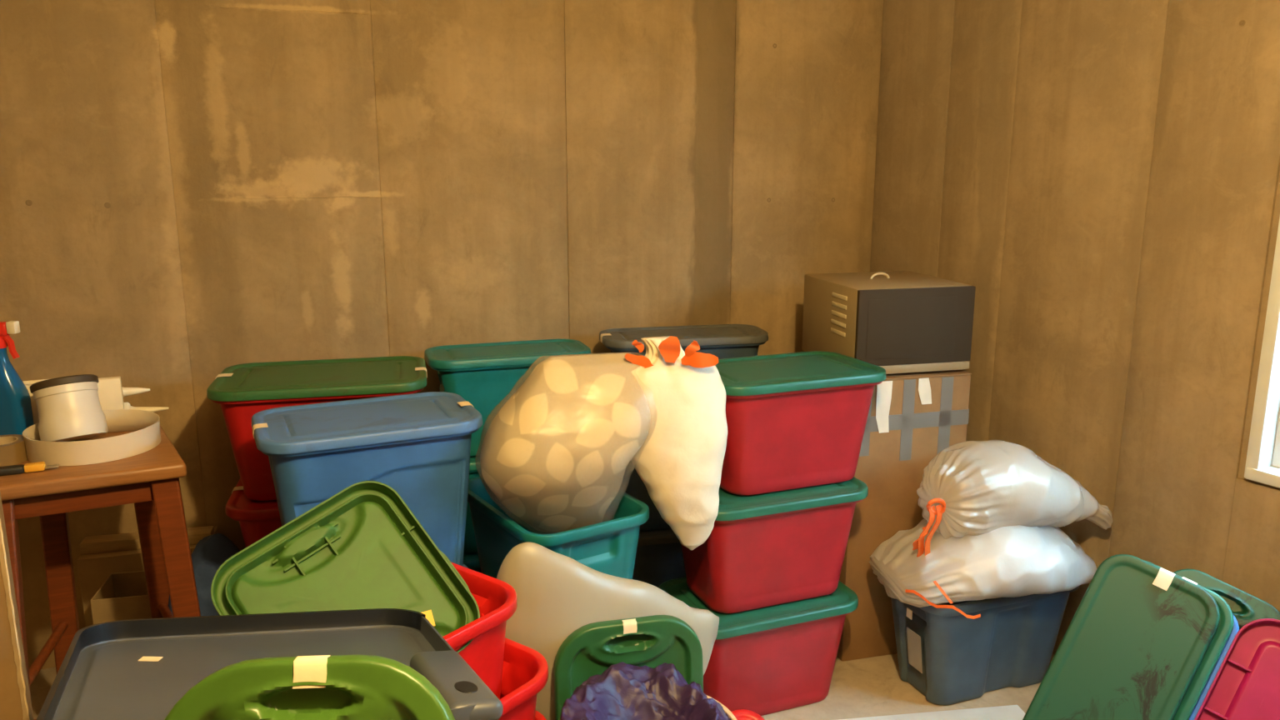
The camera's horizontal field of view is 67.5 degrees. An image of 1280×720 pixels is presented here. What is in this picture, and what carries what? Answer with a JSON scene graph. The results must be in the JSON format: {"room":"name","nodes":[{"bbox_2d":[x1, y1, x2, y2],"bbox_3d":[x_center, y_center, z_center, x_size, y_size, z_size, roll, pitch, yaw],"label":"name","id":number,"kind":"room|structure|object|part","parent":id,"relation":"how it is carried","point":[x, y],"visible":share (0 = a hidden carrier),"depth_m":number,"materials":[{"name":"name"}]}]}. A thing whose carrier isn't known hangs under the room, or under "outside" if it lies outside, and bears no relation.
{"room":"storage area","nodes":[
{"label":"storage area","id":0,"kind":"room"},
{"bbox_2d":[0,0,883,669],"bbox_3d":[-1.261,-0.323,3.059,4.800,2.500,0.251,-4,13,-18],"label":"wall","id":1,"kind":"structure","parent":0,"point":[191,191],"depth_m":3.04,"materials":[{"name":"wood"}]},
{"bbox_3d":[-1.688,-0.269,2.807,0.628,2.500,0.020,-4,13,-18],"label":"formwork panel","id":2,"kind":"part","parent":1,"relation":"part of","materials":[{"name":"concrete"}]},
{"bbox_3d":[-1.107,-0.309,2.993,0.596,2.500,0.018,-4,13,-18],"label":"formwork panel","id":3,"kind":"part","parent":1,"relation":"part of","materials":[{"name":"wood"}]},
{"bbox_3d":[-0.535,-0.347,3.174,0.605,2.500,0.019,-4,13,-18],"label":"formwork panel","id":4,"kind":"part","parent":1,"relation":"part of","materials":[{"name":"concrete"}]},
{"bbox_3d":[-0.028,-0.381,3.333,0.460,2.500,0.022,-4,13,-18],"label":"formwork panel","id":5,"kind":"part","parent":1,"relation":"part of","materials":[{"name":"concrete"}]},
{"bbox_3d":[0.257,-0.401,3.426,0.142,2.500,0.018,-4,13,-18],"label":"formwork panel","id":6,"kind":"part","parent":1,"relation":"part of","materials":[{"name":"wood"}]},
{"bbox_3d":[0.582,-0.423,3.528,0.539,2.500,0.021,-4,13,-18],"label":"formwork panel","id":7,"kind":"part","parent":1,"relation":"part of","materials":[{"name":"concrete"}]},
{"bbox_2d":[30,653,1054,719],"bbox_3d":[0.555,1.476,0.896,8.210,0.120,6.440,0,12,0],"label":"floor","id":8,"kind":"structure","parent":0,"point":[873,686],"depth_m":2.84,"materials":[{"name":"concrete"}]},
{"bbox_2d":[0,491,33,719],"bbox_3d":[-1.136,0.745,1.497,0.355,1.060,0.256,-8,14,-32],"label":"carton","id":9,"kind":"object","parent":8,"relation":"on","point":[15,698],"visible":1,"depth_m":1.42,"materials":[{"name":"cardboard"}]},
{"bbox_2d":[0,425,200,719],"bbox_3d":[-1.345,0.645,2.422,0.468,0.870,0.468,-6,13,-25],"label":"wooden stool","id":10,"kind":"object","parent":8,"relation":"on","point":[149,480],"visible":0.57,"depth_m":2.26,"materials":[{"name":"brown wood"}]},
{"bbox_2d":[0,434,27,466],"bbox_3d":[-1.497,0.213,2.243,0.112,0.048,0.112,0,12,0],"label":"tape roll","id":11,"kind":"object","parent":10,"relation":"on","point":[12,447],"visible":0.98,"depth_m":2.22,"materials":[{"name":"beige paper"}]},
{"bbox_3d":[-1.430,0.715,2.184,0.098,0.834,0.098,-6,13,-25],"label":"leg","id":12,"kind":"part","parent":10,"relation":"part of","materials":[{"name":"brown wood"}]},
{"bbox_2d":[0,320,34,434],"bbox_3d":[-1.585,0.053,2.388,0.103,0.302,0.064,0,12,0],"label":"spray bottle","id":13,"kind":"object","parent":10,"relation":"on","point":[16,411],"visible":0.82,"depth_m":2.37,"materials":[{"name":"blue plastic"}]},
{"bbox_2d":[0,461,59,475],"bbox_3d":[-1.418,0.247,2.155,0.192,0.018,0.026,-5,13,-23],"label":"utility knife","id":14,"kind":"object","parent":10,"relation":"on","point":[39,466],"visible":1,"depth_m":2.16,"materials":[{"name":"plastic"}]},
{"bbox_3d":[-1.448,0.251,2.142,0.125,0.017,0.026,-5,13,-23],"label":"handle","id":15,"kind":"part","parent":14,"relation":"part of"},
{"bbox_3d":[-1.342,0.243,2.188,0.027,0.004,0.018,-5,13,-23],"label":"blade","id":16,"kind":"part","parent":14,"relation":"part of","materials":[{"name":"metal"}]},
{"bbox_3d":[-1.529,0.639,2.539,0.082,0.834,0.098,-6,13,-25],"label":"leg","id":17,"kind":"part","parent":10,"relation":"part of","materials":[{"name":"brown wood"}]},
{"bbox_2d":[29,374,108,441],"bbox_3d":[-1.401,0.122,2.355,0.146,0.184,0.182,-11,16,-42],"label":"pipe fitting","id":18,"kind":"object","parent":10,"relation":"on","point":[69,409],"visible":0.97,"depth_m":2.30,"materials":[{"name":"white plastic"}]},
{"bbox_2d":[22,376,124,424],"bbox_3d":[-1.469,0.117,2.470,0.243,0.142,0.028,-5,13,-23],"label":"card","id":19,"kind":"object","parent":10,"relation":"on","point":[110,390],"visible":0.14,"depth_m":2.49,"materials":[{"name":"beige paper"}]},
{"bbox_2d":[22,409,160,465],"bbox_3d":[-1.335,0.186,2.345,0.292,0.058,0.292,0,12,0],"label":"ring","id":20,"kind":"object","parent":10,"relation":"on","point":[144,426],"visible":0.84,"depth_m":2.25,"materials":[{"name":"white plastic"}]},
{"bbox_3d":[-1.345,0.238,2.335,0.427,0.036,0.430,-6,13,-25],"label":"seat","id":21,"kind":"part","parent":10,"relation":"part of","materials":[{"name":"brown wood"}]},
{"bbox_2d":[124,402,168,412],"bbox_3d":[-1.426,0.144,2.547,0.312,0.053,0.053,-5,13,-23],"label":"tube","id":22,"kind":"object","parent":10,"relation":"on","point":[127,406],"visible":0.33,"depth_m":2.58,"materials":[{"name":"white plastic"}]},
{"bbox_2d":[121,386,149,396],"bbox_3d":[-1.453,0.092,2.524,0.292,0.053,0.053,-5,13,-23],"label":"tube","id":23,"kind":"object","parent":22,"relation":"on","point":[126,391],"visible":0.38,"depth_m":2.56,"materials":[{"name":"white plastic"}]},
{"bbox_3d":[-1.323,0.618,2.638,0.082,0.834,0.098,-6,13,-25],"label":"leg","id":24,"kind":"part","parent":10,"relation":"part of","materials":[{"name":"brown wood"}]},
{"bbox_3d":[-1.098,0.681,2.343,0.098,0.834,0.098,-6,13,-25],"label":"leg","id":25,"kind":"part","parent":10,"relation":"part of","materials":[{"name":"brown wood"}]},
{"bbox_2d":[90,570,151,624],"bbox_3d":[-1.440,0.823,2.792,0.200,0.370,0.180,-3,12,-12],"label":"carton","id":26,"kind":"object","parent":8,"relation":"on","point":[122,596],"visible":0.2,"depth_m":2.68,"materials":[{"name":"cardboard"}]},
{"bbox_2d":[76,525,218,626],"bbox_3d":[-1.500,0.760,2.978,0.360,0.414,0.170,-3,12,-16],"label":"carton","id":27,"kind":"object","parent":8,"relation":"on","point":[94,569],"visible":0.18,"depth_m":2.84,"materials":[{"name":"cardboard"}]},
{"bbox_2d":[80,525,214,554],"bbox_3d":[-1.489,0.545,2.907,0.360,0.035,0.060,-3,12,-14],"label":"wood board","id":28,"kind":"object","parent":27,"relation":"on","point":[121,542],"visible":0.66,"depth_m":2.87,"materials":[{"name":"brown wood"}]},
{"bbox_2d":[168,533,239,616],"bbox_3d":[-1.214,0.748,2.734,0.280,0.534,0.212,-6,14,-27],"label":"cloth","id":29,"kind":"object","parent":8,"relation":"on","point":[210,552],"visible":0.15,"depth_m":2.65,"materials":[{"name":"fabric"}]},
{"bbox_2d":[463,552,481,573],"bbox_3d":[-0.420,0.756,3.217,0.514,0.323,0.264,-4,13,-18],"label":"storage tote","id":30,"kind":"object","parent":8,"relation":"on","point":[471,561],"visible":0.02,"depth_m":3.03,"materials":[{"name":"teal plastic"}]},
{"bbox_2d":[464,455,482,553],"bbox_3d":[-0.420,0.440,3.150,0.514,0.323,0.264,-4,13,-18],"label":"storage tote","id":31,"kind":"object","parent":30,"relation":"on","point":[475,471],"visible":0.02,"depth_m":3.03,"materials":[{"name":"teal plastic"}]},
{"bbox_3d":[-0.420,0.293,3.119,0.514,0.024,0.264,-4,13,-18],"label":"lid","id":32,"kind":"part","parent":31,"relation":"part of","materials":[{"name":"teal plastic"}]},
{"bbox_2d":[424,338,590,456],"bbox_3d":[-0.420,0.123,3.083,0.514,0.323,0.264,-4,13,-18],"label":"storage tote","id":33,"kind":"object","parent":31,"relation":"on","point":[487,375],"visible":0.56,"depth_m":2.97,"materials":[{"name":"teal plastic"}]},
{"bbox_3d":[-0.420,-0.023,3.052,0.514,0.024,0.264,-4,13,-18],"label":"lid","id":34,"kind":"part","parent":33,"relation":"part of","materials":[{"name":"teal plastic"}]},
{"bbox_2d":[535,710,546,719],"bbox_3d":[-0.482,0.978,1.929,0.420,0.420,0.560,9,15,36],"label":"storage tote","id":35,"kind":"object","parent":8,"relation":"on","point":[538,716],"visible":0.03,"depth_m":2.01,"materials":[{"name":"red plastic"}]},
{"bbox_2d":[498,637,548,719],"bbox_3d":[-0.482,0.842,1.899,0.420,0.420,0.560,9,15,36],"label":"storage tote","id":36,"kind":"object","parent":35,"relation":"on","point":[525,670],"visible":0.24,"depth_m":1.97,"materials":[{"name":"red plastic"}]},
{"bbox_2d":[442,562,517,699],"bbox_3d":[-0.513,0.699,1.899,0.370,0.420,0.520,9,15,36],"label":"storage tote","id":37,"kind":"object","parent":36,"relation":"on","point":[496,599],"visible":0.25,"depth_m":1.91,"materials":[{"name":"red plastic"}]},
{"bbox_2d":[210,480,479,653],"bbox_3d":[-0.547,0.461,1.806,0.436,0.385,0.284,-10,16,-39],"label":"lid","id":38,"kind":"object","parent":37,"relation":"in","point":[362,547],"visible":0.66,"depth_m":1.85,"materials":[{"name":"green plastic"}]},
{"bbox_2d":[440,550,469,591],"bbox_3d":[-0.483,0.497,1.869,0.306,0.217,0.150,-10,16,-39],"label":"lid","id":39,"kind":"object","parent":37,"relation":"in","point":[443,554],"visible":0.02,"depth_m":1.94,"materials":[{"name":"green plastic"}]},
{"bbox_2d":[553,615,703,719],"bbox_3d":[-0.019,0.854,2.136,0.337,0.572,0.075,-3,12,-14],"label":"lid","id":40,"kind":"object","parent":8,"relation":"on","point":[653,641],"visible":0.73,"depth_m":2.10,"materials":[{"name":"green plastic"}]},
{"bbox_2d":[632,528,686,587],"bbox_3d":[0.145,0.722,3.353,0.554,0.333,0.244,-3,12,-12],"label":"storage tote","id":41,"kind":"object","parent":8,"relation":"on","point":[659,557],"visible":0.07,"depth_m":3.23,"materials":[{"name":"plastic"}]},
{"bbox_2d":[619,460,670,530],"bbox_3d":[0.145,0.396,3.284,0.554,0.333,0.244,-3,12,-12],"label":"storage tote","id":42,"kind":"object","parent":41,"relation":"on","point":[632,484],"visible":0.03,"depth_m":3.18,"materials":[{"name":"plastic"}]},
{"bbox_2d":[599,324,768,359],"bbox_3d":[0.144,0.069,3.214,0.556,0.335,0.244,-3,12,-12],"label":"storage tote","id":43,"kind":"object","parent":42,"relation":"on","point":[722,341],"visible":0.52,"depth_m":3.13,"materials":[{"name":"plastic"}]},
{"bbox_3d":[0.145,-0.082,3.183,0.554,0.024,0.244,-3,12,-12],"label":"lid","id":44,"kind":"part","parent":43,"relation":"part of","materials":[{"name":"plastic"}]},
{"bbox_3d":[0.145,0.571,3.321,0.554,0.024,0.244,-3,12,-12],"label":"lid","id":45,"kind":"part","parent":41,"relation":"part of","materials":[{"name":"plastic"}]},
{"bbox_2d":[706,695,737,719],"bbox_3d":[0.035,0.957,1.941,0.336,0.461,0.336,0,12,0],"label":"basket","id":46,"kind":"object","parent":8,"relation":"on","point":[727,710],"visible":0.14,"depth_m":1.96,"materials":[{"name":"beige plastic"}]},
{"bbox_2d":[560,661,731,719],"bbox_3d":[0.018,0.789,1.900,0.355,0.248,0.364,-9,15,-38],"label":"bag","id":47,"kind":"object","parent":46,"relation":"in","point":[623,691],"visible":1,"depth_m":1.97,"materials":[{"name":"purple plastic"}]},
{"bbox_2d":[731,709,764,719],"bbox_3d":[0.199,1.031,2.394,0.366,0.173,0.235,-6,13,-25],"label":"lid","id":48,"kind":"object","parent":8,"relation":"on","point":[741,714],"visible":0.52,"depth_m":2.50,"materials":[{"name":"red plastic"}]},
{"bbox_2d":[658,576,858,715],"bbox_3d":[0.341,0.836,2.831,0.539,0.327,0.349,-5,13,-21],"label":"storage tote","id":49,"kind":"object","parent":8,"relation":"on","point":[770,659],"visible":0.44,"depth_m":2.71,"materials":[{"name":"plastic"}]},
{"bbox_3d":[0.341,0.688,2.799,0.539,0.024,0.349,-5,13,-21],"label":"lid","id":50,"kind":"part","parent":49,"relation":"part of","materials":[{"name":"teal plastic"}]},
{"bbox_2d":[681,476,868,613],"bbox_3d":[0.359,0.511,2.786,0.539,0.327,0.349,-5,13,-21],"label":"storage tote","id":51,"kind":"object","parent":49,"relation":"on","point":[762,550],"visible":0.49,"depth_m":2.66,"materials":[{"name":"plastic"}]},
{"bbox_3d":[0.359,0.363,2.755,0.539,0.024,0.349,-5,13,-21],"label":"lid","id":52,"kind":"part","parent":51,"relation":"part of","materials":[{"name":"teal plastic"}]},
{"bbox_2d":[715,350,886,494],"bbox_3d":[0.405,0.181,2.765,0.539,0.327,0.349,-5,13,-21],"label":"storage tote","id":53,"kind":"object","parent":51,"relation":"on","point":[795,420],"visible":0.8,"depth_m":2.64,"materials":[{"name":"plastic"}]},
{"bbox_3d":[0.405,0.032,2.733,0.539,0.024,0.349,-5,13,-21],"label":"lid","id":54,"kind":"part","parent":53,"relation":"part of","materials":[{"name":"teal plastic"}]},
{"bbox_2d":[836,370,971,660],"bbox_3d":[0.776,0.459,3.191,0.395,0.916,0.424,-3,12,-15],"label":"box","id":55,"kind":"object","parent":8,"relation":"on","point":[912,417],"visible":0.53,"depth_m":2.96,"materials":[{"name":"cardboard"}]},
{"bbox_2d":[801,270,975,374],"bbox_3d":[0.781,-0.134,3.073,0.388,0.291,0.406,-3,12,-14],"label":"microwave oven","id":56,"kind":"object","parent":55,"relation":"on","point":[897,322],"visible":0.88,"depth_m":2.90,"materials":[{"name":"grey metal"}]},
{"bbox_3d":[0.767,-0.270,3.065,0.068,0.021,0.008,-3,12,-14],"label":"handle","id":57,"kind":"part","parent":56,"relation":"part of","materials":[{"name":"metal"}]},
{"bbox_3d":[0.829,-0.102,2.889,0.385,0.231,0.016,-3,12,-14],"label":"door","id":58,"kind":"part","parent":56,"relation":"part of","materials":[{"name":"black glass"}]},
{"bbox_3d":[0.829,0.025,2.917,0.385,0.026,0.012,-3,12,-14],"label":"trim","id":59,"kind":"part","parent":56,"relation":"part of","materials":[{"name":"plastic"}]},
{"bbox_2d":[838,705,1025,719],"bbox_3d":[0.771,1.047,2.594,0.700,0.012,0.300,-2,12,-8],"label":"sheet","id":60,"kind":"object","parent":8,"relation":"on","point":[1011,712],"visible":1,"depth_m":2.73,"materials":[{"name":"white paper"}]},
{"bbox_2d":[890,585,1079,704],"bbox_3d":[1.022,0.810,2.912,0.550,0.345,0.305,-5,13,-21],"label":"storage tote","id":61,"kind":"object","parent":8,"relation":"on","point":[949,657],"visible":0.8,"depth_m":2.81,"materials":[{"name":"plastic"}]},
{"bbox_2d":[868,519,1096,619],"bbox_3d":[1.026,0.556,2.795,0.658,0.252,0.413,-4,13,-16],"label":"bag","id":62,"kind":"object","parent":61,"relation":"on","point":[1018,560],"visible":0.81,"depth_m":2.65,"materials":[{"name":"white plastic"}]},
{"bbox_2d":[912,440,1113,557],"bbox_3d":[1.047,0.388,2.785,0.624,0.319,0.287,-3,12,-14],"label":"bag","id":63,"kind":"object","parent":62,"relation":"on","point":[970,487],"visible":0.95,"depth_m":2.67,"materials":[{"name":"white plastic"}]},
{"bbox_2d":[1022,554,1219,719],"bbox_3d":[1.174,0.804,2.382,0.409,0.589,0.255,-5,13,-23],"label":"lid","id":64,"kind":"object","parent":8,"relation":"on","point":[1140,632],"visible":1,"depth_m":2.38,"materials":[{"name":"plastic"}]},
{"bbox_2d":[1145,560,1234,719],"bbox_3d":[1.213,0.820,2.391,0.409,0.589,0.255,-5,13,-23],"label":"lid","id":65,"kind":"object","parent":8,"relation":"on","point":[1224,629],"visible":0.07,"depth_m":2.31,"materials":[{"name":"teal plastic"}]},
{"bbox_2d":[1188,613,1239,719],"bbox_3d":[1.235,0.849,2.405,0.409,0.589,0.255,-5,13,-23],"label":"lid","id":66,"kind":"object","parent":8,"relation":"on","point":[1236,628],"visible":0.05,"depth_m":2.33,"materials":[{"name":"blue plastic"}]},
{"bbox_2d":[1173,569,1279,629],"bbox_3d":[1.351,0.844,2.406,0.431,0.572,0.259,-6,13,-26],"label":"lid","id":67,"kind":"object","parent":8,"relation":"on","point":[1246,607],"visible":0.22,"depth_m":2.40,"materials":[{"name":"green plastic"}]},
{"bbox_2d":[1194,618,1279,719],"bbox_3d":[1.292,0.823,1.887,0.464,0.544,0.261,10,15,38],"label":"lid","id":68,"kind":"object","parent":8,"relation":"on","point":[1246,685],"visible":1,"depth_m":1.97,"materials":[{"name":"plastic"}]},
{"bbox_3d":[-0.660,0.836,2.468,0.514,0.479,0.344,-6,13,-24],"label":"storage tote","id":69,"kind":"object","parent":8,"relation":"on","visible":0},
{"bbox_2d":[251,391,482,565],"bbox_3d":[-0.660,0.365,2.368,0.518,0.481,0.344,-6,13,-24],"label":"storage tote","id":70,"kind":"object","parent":69,"relation":"on","point":[417,445],"visible":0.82,"depth_m":2.25,"materials":[{"name":"blue plastic"}]},
{"bbox_3d":[-0.660,0.144,2.321,0.514,0.024,0.344,-6,13,-24],"label":"lid","id":71,"kind":"part","parent":70,"relation":"part of","materials":[{"name":"blue plastic"}]},
{"bbox_3d":[-0.660,0.925,1.362,0.400,0.764,0.280,-4,13,-20],"label":"cardboard box","id":72,"kind":"object","parent":8,"relation":"on","visible":0},
{"bbox_2d":[36,608,503,719],"bbox_3d":[-0.528,0.445,1.379,0.532,0.196,0.539,-6,13,-25],"label":"lid","id":73,"kind":"object","parent":72,"relation":"on","point":[131,669],"visible":0.65,"depth_m":1.47,"materials":[{"name":"grey plastic"}]},
{"bbox_3d":[-0.390,1.090,0.988,0.400,0.596,0.260,-1,12,-3],"label":"cardboard box","id":74,"kind":"object","parent":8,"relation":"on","visible":0},
{"bbox_2d":[164,654,454,719],"bbox_3d":[-0.370,0.555,1.056,0.342,0.422,0.171,-1,12,-4],"label":"lid","id":75,"kind":"object","parent":74,"relation":"on","point":[357,687],"visible":1,"depth_m":1.07,"materials":[{"name":"green plastic"}]},
{"bbox_3d":[-0.885,0.828,2.875,0.569,0.324,0.384,-3,12,-13],"label":"storage tote","id":76,"kind":"object","parent":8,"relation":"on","visible":0},
{"bbox_2d":[225,477,281,547],"bbox_3d":[-0.876,0.510,2.807,0.571,0.326,0.384,-3,12,-13],"label":"storage tote","id":77,"kind":"object","parent":76,"relation":"on","point":[257,519],"visible":0.14,"depth_m":2.59,"materials":[{"name":"red plastic"}]},
{"bbox_3d":[-0.875,0.364,2.776,0.569,0.024,0.384,-3,12,-13],"label":"lid","id":78,"kind":"part","parent":77,"relation":"part of","materials":[{"name":"red plastic"}]},
{"bbox_2d":[206,355,427,500],"bbox_3d":[-0.895,0.192,2.740,0.573,0.326,0.384,-3,12,-13],"label":"storage tote","id":79,"kind":"object","parent":77,"relation":"on","point":[242,391],"visible":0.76,"depth_m":2.59,"materials":[{"name":"red plastic"}]},
{"bbox_3d":[-0.895,0.047,2.709,0.569,0.024,0.384,-3,12,-13],"label":"lid","id":80,"kind":"part","parent":79,"relation":"part of","materials":[{"name":"green plastic"}]},
{"bbox_3d":[-0.235,0.866,2.658,0.374,0.341,0.514,-8,14,-32],"label":"storage tote","id":81,"kind":"object","parent":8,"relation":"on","visible":0},
{"bbox_2d":[467,476,649,579],"bbox_3d":[-0.235,0.529,2.587,0.360,0.345,0.500,-8,14,-32],"label":"storage tote","id":82,"kind":"object","parent":81,"relation":"on","point":[609,546],"visible":0.39,"depth_m":2.44,"materials":[{"name":"teal plastic"}]},
{"bbox_2d":[480,352,650,532],"bbox_3d":[-0.164,0.225,2.372,0.474,0.468,0.298,0,12,0],"label":"bag","id":83,"kind":"object","parent":82,"relation":"in","point":[557,454],"visible":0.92,"depth_m":2.29,"materials":[{"name":"plastic"}]},
{"bbox_2d":[496,541,719,719],"bbox_3d":[-0.063,0.662,2.203,0.574,0.563,0.113,-5,13,-21],"label":"bag","id":84,"kind":"object","parent":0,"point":[557,595],"visible":0.47,"depth_m":2.10,"materials":[{"name":"beige plastic"}]},
{"bbox_2d":[624,335,727,549],"bbox_3d":[0.085,0.215,2.437,0.283,0.577,0.162,-3,12,-16],"label":"bag","id":85,"kind":"object","parent":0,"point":[679,462],"visible":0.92,"depth_m":2.37,"materials":[{"name":"white plastic"}]},
{"bbox_2d":[870,0,1279,654],"bbox_3d":[2.723,0.202,0.588,0.119,2.500,7.400,-7,14,-29],"label":"wall","id":86,"kind":"structure","parent":0,"point":[1103,176],"depth_m":2.78,"materials":[{"name":"wood"}]},
{"bbox_3d":[0.963,-0.411,3.473,0.021,2.500,0.330,-7,14,-29],"label":"formwork panel","id":87,"kind":"part","parent":86,"relation":"part of","materials":[{"name":"wood"}]},
{"bbox_3d":[1.113,-0.357,3.220,0.020,2.500,0.270,-7,14,-29],"label":"formwork panel","id":88,"kind":"part","parent":86,"relation":"part of","materials":[{"name":"wood"}]},
{"bbox_3d":[1.298,-0.290,2.906,0.020,2.500,0.470,-7,14,-29],"label":"formwork panel","id":89,"kind":"part","parent":86,"relation":"part of","materials":[{"name":"wood"}]},
{"bbox_3d":[1.498,-0.219,2.567,0.019,2.500,0.330,-7,14,-29],"label":"formwork panel","id":90,"kind":"part","parent":86,"relation":"part of","materials":[{"name":"wood"}]},
{"bbox_3d":[1.918,0.793,2.039,0.019,0.740,1.350,-7,14,-29],"label":"formwork panel","id":91,"kind":"part","parent":86,"relation":"part of","materials":[{"name":"wood"}]},
{"bbox_2d":[1244,217,1279,488],"bbox_3d":[1.951,-0.151,1.840,0.116,1.170,1.330,-7,14,-29],"label":"window","id":92,"kind":"structure","parent":86,"relation":"in","point":[1262,462],"depth_m":2.44,"materials":[{"name":"white plastic"}]},
{"bbox_3d":[1.951,0.406,1.958,0.116,0.032,1.320,-7,14,-29],"label":"sill","id":93,"kind":"part","parent":92,"relation":"part of","materials":[{"name":"white plastic"}]}
]}

